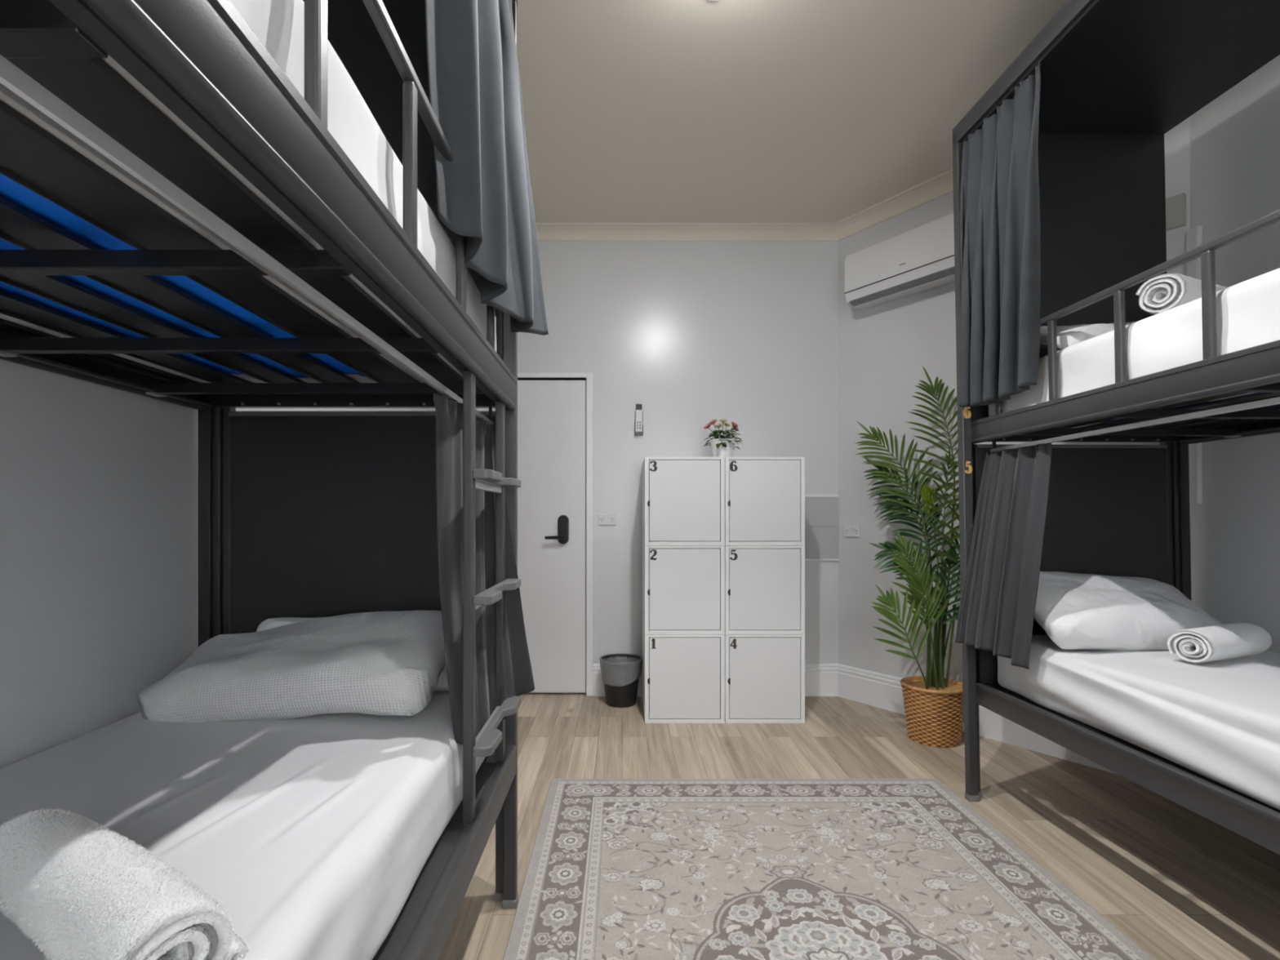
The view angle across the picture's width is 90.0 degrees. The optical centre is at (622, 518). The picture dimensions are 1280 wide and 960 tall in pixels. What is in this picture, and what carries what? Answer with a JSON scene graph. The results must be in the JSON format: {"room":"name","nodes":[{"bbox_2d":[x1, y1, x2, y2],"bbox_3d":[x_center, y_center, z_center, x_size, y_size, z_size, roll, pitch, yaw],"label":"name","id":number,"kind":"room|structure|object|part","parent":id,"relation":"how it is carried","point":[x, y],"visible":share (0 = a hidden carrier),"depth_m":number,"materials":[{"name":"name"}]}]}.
{"room":"dormitory","nodes":[
{"label":"dormitory","id":0,"kind":"room"},
{"bbox_2d":[0,359,427,768],"bbox_3d":[-1.305,-0.360,1.410,0.100,3.000,5.620,0,0,0],"label":"wall","id":1,"kind":"structure","parent":0,"point":[99,483],"depth_m":1.50,"materials":[{"name":"paint"}]},
{"bbox_2d":[427,240,838,663],"bbox_3d":[0.128,-0.360,4.170,2.765,3.000,0.100,0,0,0],"label":"wall","id":2,"kind":"structure","parent":0,"point":[694,334],"depth_m":4.12,"materials":[{"name":"paint"}]},
{"bbox_2d":[475,380,586,692],"bbox_3d":[-0.646,0.117,4.117,0.819,2.019,0.111,0,0,0],"label":"door","id":3,"kind":"structure","parent":2,"relation":"in","point":[552,414],"depth_m":4.13,"materials":[{"name":"paint"}]},
{"bbox_3d":[-0.426,0.122,4.087,0.134,0.032,0.051,0,0,0],"label":"handle","id":4,"kind":"part","parent":3,"relation":"part of","materials":[{"name":"black metal"}]},
{"bbox_3d":[-0.381,0.072,4.121,0.074,0.190,0.022,0,0,0],"label":"lock plate","id":5,"kind":"part","parent":3,"relation":"part of","materials":[{"name":"black metal"}]},
{"bbox_2d":[517,373,593,695],"bbox_3d":[-0.646,0.102,4.164,0.918,2.075,0.112,0,0,0],"label":"trim","id":6,"kind":"structure","parent":2,"relation":"attached to","point":[589,376],"depth_m":4.11,"materials":[{"name":"white wood"}]},
{"bbox_2d":[598,514,616,524],"bbox_3d":[-0.098,0.008,4.112,0.114,0.072,0.016,0,0,0],"label":"power socket","id":7,"kind":"object","parent":2,"relation":"attached to","point":[603,519],"visible":1,"depth_m":4.11,"materials":[{"name":"white plastic"}]},
{"bbox_2d":[634,404,643,435],"bbox_3d":[0.106,-0.633,4.106,0.054,0.199,0.028,0,0,0],"label":"remote control","id":8,"kind":"object","parent":2,"relation":"attached to","point":[638,426],"visible":1,"depth_m":4.10,"materials":[{"name":"white plastic"}]},
{"bbox_2d":[593,663,838,696],"bbox_3d":[0.602,1.038,4.110,1.577,0.205,0.020,0,0,0],"label":"baseboard","id":9,"kind":"structure","parent":2,"relation":"attached to","point":[820,679],"depth_m":4.10,"materials":[{"name":"white"}]},
{"bbox_2d":[804,494,838,559],"bbox_3d":[1.094,0.059,4.114,0.588,0.421,0.016,0,0,0],"label":"tile panel","id":10,"kind":"object","parent":2,"relation":"attached to","point":[821,511],"visible":0.3,"depth_m":4.11,"materials":[{"name":"grey"}]},
{"bbox_2d":[517,0,1067,222],"bbox_3d":[0.625,-1.900,1.450,4.250,0.080,6.100,0,0,0],"label":"ceiling","id":11,"kind":"structure","parent":0,"point":[635,111],"depth_m":2.83,"materials":[{"name":"paint"}]},
{"bbox_2d":[438,692,1279,959],"bbox_3d":[0.625,1.180,1.450,4.250,0.080,6.100,0,0,0],"label":"floor","id":12,"kind":"structure","parent":0,"point":[1177,882],"depth_m":2.54,"materials":[{"name":"brown wood"}]},
{"bbox_2d":[0,0,520,959],"bbox_3d":[-0.761,-0.222,0.840,0.965,2.724,2.208,0,0,0],"label":"bunk bed","id":13,"kind":"object","parent":12,"relation":"on","point":[304,514],"visible":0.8,"depth_m":1.17,"materials":[{"name":"grey metal"}]},
{"bbox_3d":[-1.195,0.355,1.887,0.092,1.526,0.034,0,0,0],"label":"post","id":14,"kind":"part","parent":13,"relation":"part of","materials":[{"name":"black metal"}]},
{"bbox_2d":[0,691,485,959],"bbox_3d":[-0.787,0.569,0.854,0.857,0.208,2.008,0,0,0],"label":"mattress","id":15,"kind":"object","parent":13,"relation":"on","point":[315,833],"visible":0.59,"depth_m":1.07,"materials":[{"name":"white fabric"}]},
{"bbox_2d":[0,808,251,959],"bbox_3d":[-0.572,0.415,0.705,0.412,0.111,0.138,0,0,32],"label":"rolled towel","id":16,"kind":"object","parent":15,"relation":"on","point":[77,887],"visible":1,"depth_m":0.64,"materials":[{"name":"white fabric"}]},
{"bbox_2d":[135,609,445,722],"bbox_3d":[-0.799,0.378,1.607,0.726,0.264,0.375,0,0,0],"label":"pillow","id":17,"kind":"object","parent":15,"relation":"on","point":[374,663],"visible":0.87,"depth_m":1.47,"materials":[{"name":"white fabric"}]},
{"bbox_2d":[256,617,448,691],"bbox_3d":[-0.700,0.376,1.775,0.633,0.201,0.161,0,0,-5],"label":"pillow","id":18,"kind":"object","parent":15,"relation":"on","point":[442,685],"visible":0.08,"depth_m":1.77,"materials":[{"name":"white fabric"}]},
{"bbox_2d":[0,0,496,382],"bbox_3d":[-0.785,-0.486,0.854,0.863,0.235,2.008,0,0,0],"label":"mattress","id":19,"kind":"object","parent":13,"relation":"on","point":[278,24],"visible":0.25,"depth_m":0.89,"materials":[{"name":"white"}]},
{"bbox_3d":[-0.757,-0.306,1.878,0.783,0.012,0.022,0,0,0],"label":"edge trim","id":20,"kind":"part","parent":13,"relation":"part of","materials":[{"name":"grey metal"}]},
{"bbox_3d":[-0.757,0.178,1.881,0.783,0.984,0.014,0,0,0],"label":"head panel","id":21,"kind":"part","parent":13,"relation":"part of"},
{"bbox_3d":[-0.758,-0.979,1.882,0.815,1.162,0.016,0,0,0],"label":"head panel","id":22,"kind":"part","parent":13,"relation":"part of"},
{"bbox_3d":[-0.335,-0.694,0.840,0.020,0.022,2.060,0,0,0],"label":"guard rail","id":23,"kind":"part","parent":13,"relation":"part of","materials":[{"name":"grey metal"}]},
{"bbox_2d":[433,392,534,745],"bbox_3d":[-0.322,0.164,1.586,0.152,0.852,0.497,0,0,0],"label":"privacy curtain","id":24,"kind":"object","parent":13,"relation":"hanging from","point":[517,676],"visible":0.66,"depth_m":1.63,"materials":[{"name":"grey fabric"}]},
{"bbox_2d":[424,0,548,335],"bbox_3d":[-0.282,-1.001,1.437,0.155,1.009,0.795,0,0,0],"label":"privacy curtain","id":25,"kind":"object","parent":13,"relation":"hanging from","point":[485,194],"visible":0.99,"depth_m":1.40,"materials":[{"name":"grey fabric"}]},
{"bbox_3d":[-0.336,0.174,1.760,0.022,0.992,0.030,0,0,0],"label":"ladder rail","id":26,"kind":"part","parent":13,"relation":"part of","materials":[{"name":"grey metal"}]},
{"bbox_3d":[-0.345,-0.231,1.906,0.068,2.698,0.072,0,0,0],"label":"post","id":27,"kind":"part","parent":13,"relation":"part of","materials":[{"name":"grey metal"}]},
{"bbox_2d":[599,653,642,707],"bbox_3d":[-0.007,0.999,3.940,0.267,0.282,0.268,0,0,0],"label":"waste bin","id":28,"kind":"object","parent":12,"relation":"on","point":[620,673],"visible":0.99,"depth_m":3.85,"materials":[{"name":"black plastic"}]},
{"bbox_2d":[642,623,724,723],"bbox_3d":[0.347,0.894,3.808,0.444,0.493,0.504,0,0,0],"label":"locker","id":29,"kind":"object","parent":12,"relation":"on","point":[683,675],"visible":0.84,"depth_m":3.56,"materials":[{"name":"white metal"}]},
{"bbox_2d":[642,542,724,634],"bbox_3d":[0.347,0.399,3.808,0.444,0.493,0.504,0,0,0],"label":"locker","id":30,"kind":"object","parent":29,"relation":"on","point":[683,586],"visible":0.85,"depth_m":3.56,"materials":[{"name":"white metal"}]},
{"bbox_2d":[642,457,724,545],"bbox_3d":[0.347,-0.095,3.808,0.444,0.493,0.504,0,0,0],"label":"locker","id":31,"kind":"object","parent":30,"relation":"on","point":[683,498],"visible":1,"depth_m":3.56,"materials":[{"name":"white metal"}]},
{"bbox_3d":[0.347,0.890,3.571,0.394,0.451,0.017,0,0,0],"label":"door","id":32,"kind":"part","parent":29,"relation":"part of","materials":[{"name":"white metal"}]},
{"bbox_2d":[724,634,804,723],"bbox_3d":[0.794,0.894,3.808,0.444,0.493,0.504,0,0,0],"label":"locker","id":33,"kind":"object","parent":12,"relation":"on","point":[765,673],"visible":0.73,"depth_m":3.56,"materials":[{"name":"white metal"}]},
{"bbox_2d":[724,545,804,634],"bbox_3d":[0.794,0.399,3.808,0.444,0.493,0.504,0,0,0],"label":"locker","id":34,"kind":"object","parent":33,"relation":"on","point":[765,584],"visible":0.78,"depth_m":3.56,"materials":[{"name":"white metal"}]},
{"bbox_2d":[724,457,804,545],"bbox_3d":[0.794,-0.095,3.808,0.444,0.493,0.504,0,0,0],"label":"locker","id":35,"kind":"object","parent":34,"relation":"on","point":[765,496],"visible":0.85,"depth_m":3.56,"materials":[{"name":"white metal"}]},
{"bbox_2d":[703,417,743,457],"bbox_3d":[0.599,-0.468,3.803,0.226,0.249,0.222,0,0,-33],"label":"flower pot","id":36,"kind":"object","parent":35,"relation":"on","point":[722,446],"visible":0.98,"depth_m":3.76,"materials":[{"name":"white ceramic"}]},
{"bbox_3d":[0.503,-0.547,3.793,0.043,0.038,0.045,0,0,0],"label":"flower","id":37,"kind":"part","parent":36,"relation":"part of","materials":[{"name":"pink plant"}]},
{"bbox_3d":[0.532,-0.568,3.773,0.046,0.034,0.045,0,0,0],"label":"flower","id":38,"kind":"part","parent":36,"relation":"part of","materials":[{"name":"pink plant"}]},
{"bbox_3d":[0.571,-0.555,3.822,0.051,0.031,0.047,0,0,0],"label":"flower","id":39,"kind":"part","parent":36,"relation":"part of","materials":[{"name":"beige plant"}]},
{"bbox_3d":[0.594,-0.404,3.800,0.154,0.122,0.154,0,0,0],"label":"pot","id":40,"kind":"part","parent":36,"relation":"part of","materials":[{"name":"white ceramic"}]},
{"bbox_3d":[0.594,-0.577,3.772,0.056,0.031,0.042,0,0,0],"label":"flower","id":41,"kind":"part","parent":36,"relation":"part of","materials":[{"name":"beige plant"}]},
{"bbox_3d":[0.628,-0.565,3.832,0.048,0.033,0.046,0,0,-44],"label":"flower","id":42,"kind":"part","parent":36,"relation":"part of","materials":[{"name":"beige plant"}]},
{"bbox_3d":[0.663,-0.559,3.783,0.044,0.037,0.048,0,0,0],"label":"flower","id":43,"kind":"part","parent":36,"relation":"part of","materials":[{"name":"pink plant"}]},
{"bbox_2d":[502,778,1155,959],"bbox_3d":[0.531,1.136,1.620,1.680,0.007,2.340,0,0,0],"label":"rug","id":44,"kind":"object","parent":12,"relation":"on","point":[618,868],"visible":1,"depth_m":2.02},
{"bbox_2d":[854,365,963,747],"bbox_3d":[1.633,0.151,3.345,0.728,1.977,0.636,0,0,11],"label":"potted palm","id":45,"kind":"object","parent":12,"relation":"on","point":[933,702],"visible":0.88,"depth_m":3.27,"materials":[{"name":"plant"}]},
{"bbox_3d":[1.568,0.649,3.280,0.028,0.543,0.013,0,0,0],"label":"stem","id":46,"kind":"part","parent":45,"relation":"part of","materials":[{"name":"green plant"}]},
{"bbox_3d":[1.614,0.609,3.297,0.045,0.623,0.021,0,0,-37],"label":"stem","id":47,"kind":"part","parent":45,"relation":"part of","materials":[{"name":"green plant"}]},
{"bbox_3d":[1.640,0.547,3.310,0.055,0.747,0.019,0,0,-34],"label":"stem","id":48,"kind":"part","parent":45,"relation":"part of","materials":[{"name":"green plant"}]},
{"bbox_3d":[1.665,0.569,3.330,0.061,0.704,0.025,0,0,-34],"label":"stem","id":49,"kind":"part","parent":45,"relation":"part of","materials":[{"name":"green plant"}]},
{"bbox_2d":[900,675,963,747],"bbox_3d":[1.605,0.995,3.300,0.316,0.291,0.316,0,0,0],"label":"wicker basket","id":50,"kind":"object","parent":12,"relation":"on","point":[934,714],"depth_m":3.19,"materials":[{"name":"brown wicker"}]},
{"bbox_2d":[951,0,1279,854],"bbox_3d":[1.863,-0.222,1.546,1.040,2.724,2.209,0,0,0],"label":"bunk bed","id":51,"kind":"object","parent":12,"relation":"on","point":[1117,76],"visible":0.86,"depth_m":2.38,"materials":[{"name":"grey metal"}]},
{"bbox_3d":[1.405,-0.231,2.612,0.117,2.698,0.074,0,0,0],"label":"post","id":52,"kind":"part","parent":51,"relation":"part of","materials":[{"name":"grey metal"}]},
{"bbox_2d":[959,61,1040,407],"bbox_3d":[1.381,-0.966,2.331,0.072,1.072,0.452,0,0,-5],"label":"privacy curtain","id":53,"kind":"object","parent":51,"relation":"hanging from","point":[1000,217],"visible":1,"depth_m":2.32,"materials":[{"name":"grey fabric"}]},
{"bbox_2d":[955,443,1051,669],"bbox_3d":[1.427,0.131,2.400,0.130,0.787,0.374,0,0,-7],"label":"privacy curtain","id":54,"kind":"object","parent":51,"relation":"hanging from","point":[998,598],"visible":1,"depth_m":2.36,"materials":[{"name":"grey fabric"}]},
{"bbox_3d":[1.805,-0.970,2.599,0.837,1.180,0.017,0,0,-1],"label":"head panel","id":55,"kind":"part","parent":51,"relation":"part of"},
{"bbox_3d":[1.817,-0.291,2.595,0.783,0.012,0.022,0,0,-1],"label":"edge trim","id":56,"kind":"part","parent":51,"relation":"part of","materials":[{"name":"grey metal"}]},
{"bbox_3d":[1.826,0.185,2.598,0.801,0.969,0.015,0,0,-1],"label":"head panel","id":57,"kind":"part","parent":51,"relation":"part of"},
{"bbox_2d":[988,267,1279,428],"bbox_3d":[1.885,-0.468,1.572,0.883,0.228,2.030,0,0,0],"label":"mattress","id":58,"kind":"object","parent":51,"relation":"on","point":[1248,311],"visible":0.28,"depth_m":1.74,"materials":[{"name":"white fabric"}]},
{"bbox_2d":[1039,321,1135,355],"bbox_3d":[1.800,-0.638,2.300,0.675,0.182,0.420,0,0,0],"label":"pillow","id":59,"kind":"object","parent":58,"relation":"on","point":[1067,335],"visible":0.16,"depth_m":2.14,"materials":[{"name":"white fabric"}]},
{"bbox_2d":[1135,272,1226,314],"bbox_3d":[1.707,-0.647,1.917,0.379,0.126,0.135,0,0,-25],"label":"rolled towel","id":60,"kind":"object","parent":58,"relation":"on","point":[1161,293],"visible":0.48,"depth_m":1.83,"materials":[{"name":"white fabric"}]},
{"bbox_2d":[997,634,1279,809],"bbox_3d":[1.901,0.565,1.572,0.890,0.217,2.030,0,0,0],"label":"mattress","id":61,"kind":"object","parent":51,"relation":"on","point":[1219,721],"visible":0.74,"depth_m":1.83,"materials":[{"name":"white fabric"}]},
{"bbox_2d":[1034,571,1222,650],"bbox_3d":[1.864,0.362,2.391,0.760,0.333,0.394,0,0,-4],"label":"pillow","id":62,"kind":"object","parent":61,"relation":"on","point":[1076,611],"visible":0.67,"depth_m":2.26,"materials":[{"name":"white fabric"}]},
{"bbox_2d":[1167,622,1271,663],"bbox_3d":[1.937,0.402,2.072,0.382,0.114,0.134,0,0,-24],"label":"rolled towel","id":63,"kind":"object","parent":61,"relation":"on","point":[1220,642],"visible":1,"depth_m":2.02,"materials":[{"name":"white fabric"}]},
{"bbox_3d":[1.819,-1.568,1.567,0.873,0.012,2.101,0,0,0],"label":"roof panel","id":64,"kind":"part","parent":51,"relation":"part of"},
{"bbox_3d":[1.452,-0.671,1.547,0.020,0.022,2.061,0,0,-1],"label":"guard rail","id":65,"kind":"part","parent":51,"relation":"part of","materials":[{"name":"grey metal"}]},
{"bbox_3d":[2.266,0.364,2.614,0.120,1.508,0.034,0,0,0],"label":"post","id":66,"kind":"part","parent":51,"relation":"part of","materials":[{"name":"black metal"}]},
{"bbox_2d":[838,116,1190,682],"bbox_3d":[1.915,-0.360,3.416,0.100,3.000,1.754,0,0,-33],"label":"wall","id":67,"kind":"structure","parent":0,"point":[884,348],"depth_m":3.81,"materials":[{"name":"paint"}]},
{"bbox_2d":[535,168,953,240],"bbox_3d":[0.604,-1.823,1.409,3.718,0.075,5.422,0,0,0],"label":"trim","id":68,"kind":"structure","parent":67,"relation":"attached to","point":[938,186],"depth_m":4.06,"materials":[{"name":"paint"}]},
{"bbox_2d":[844,525,860,537],"bbox_3d":[1.444,0.081,4.024,0.016,0.072,0.114,0,0,-33],"label":"power socket","id":69,"kind":"object","parent":67,"relation":"attached to","point":[849,531],"visible":1,"depth_m":4.02,"materials":[{"name":"white plastic"}]},
{"bbox_2d":[844,213,955,309],"bbox_3d":[1.651,-1.427,3.538,0.206,0.305,0.852,0,0,-33],"label":"air conditioner","id":70,"kind":"object","parent":67,"relation":"attached to","point":[920,259],"visible":0.77,"depth_m":3.54,"materials":[{"name":"white plastic"}]},
{"bbox_2d":[837,663,1118,774],"bbox_3d":[1.865,1.038,3.383,0.020,0.205,1.754,0,0,-33],"label":"baseboard","id":71,"kind":"structure","parent":67,"relation":"attached to","point":[877,690],"depth_m":3.73,"materials":[{"name":"white"}]},
{"bbox_2d":[1165,192,1186,231],"bbox_3d":[2.314,-1.285,2.696,0.030,0.130,0.088,0,0,-33],"label":"junction box","id":72,"kind":"object","parent":67,"relation":"attached to","point":[1175,206],"visible":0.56,"depth_m":2.67,"materials":[{"name":"grey plastic"}]},
{"bbox_2d":[1190,54,1279,653],"bbox_3d":[2.461,-0.360,0.630,0.100,3.000,4.058,0,0,-2],"label":"wall","id":73,"kind":"structure","parent":0,"point":[1235,137],"depth_m":2.45,"materials":[{"name":"paint"}]},
{"bbox_2d":[1186,226,1202,503],"bbox_3d":[2.347,-0.625,2.627,0.023,1.130,0.050,0,0,0],"label":"cable trunking","id":74,"kind":"object","parent":73,"relation":"attached to","point":[1194,235],"visible":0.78,"depth_m":2.61,"materials":[{"name":"white plastic"}]}
]}

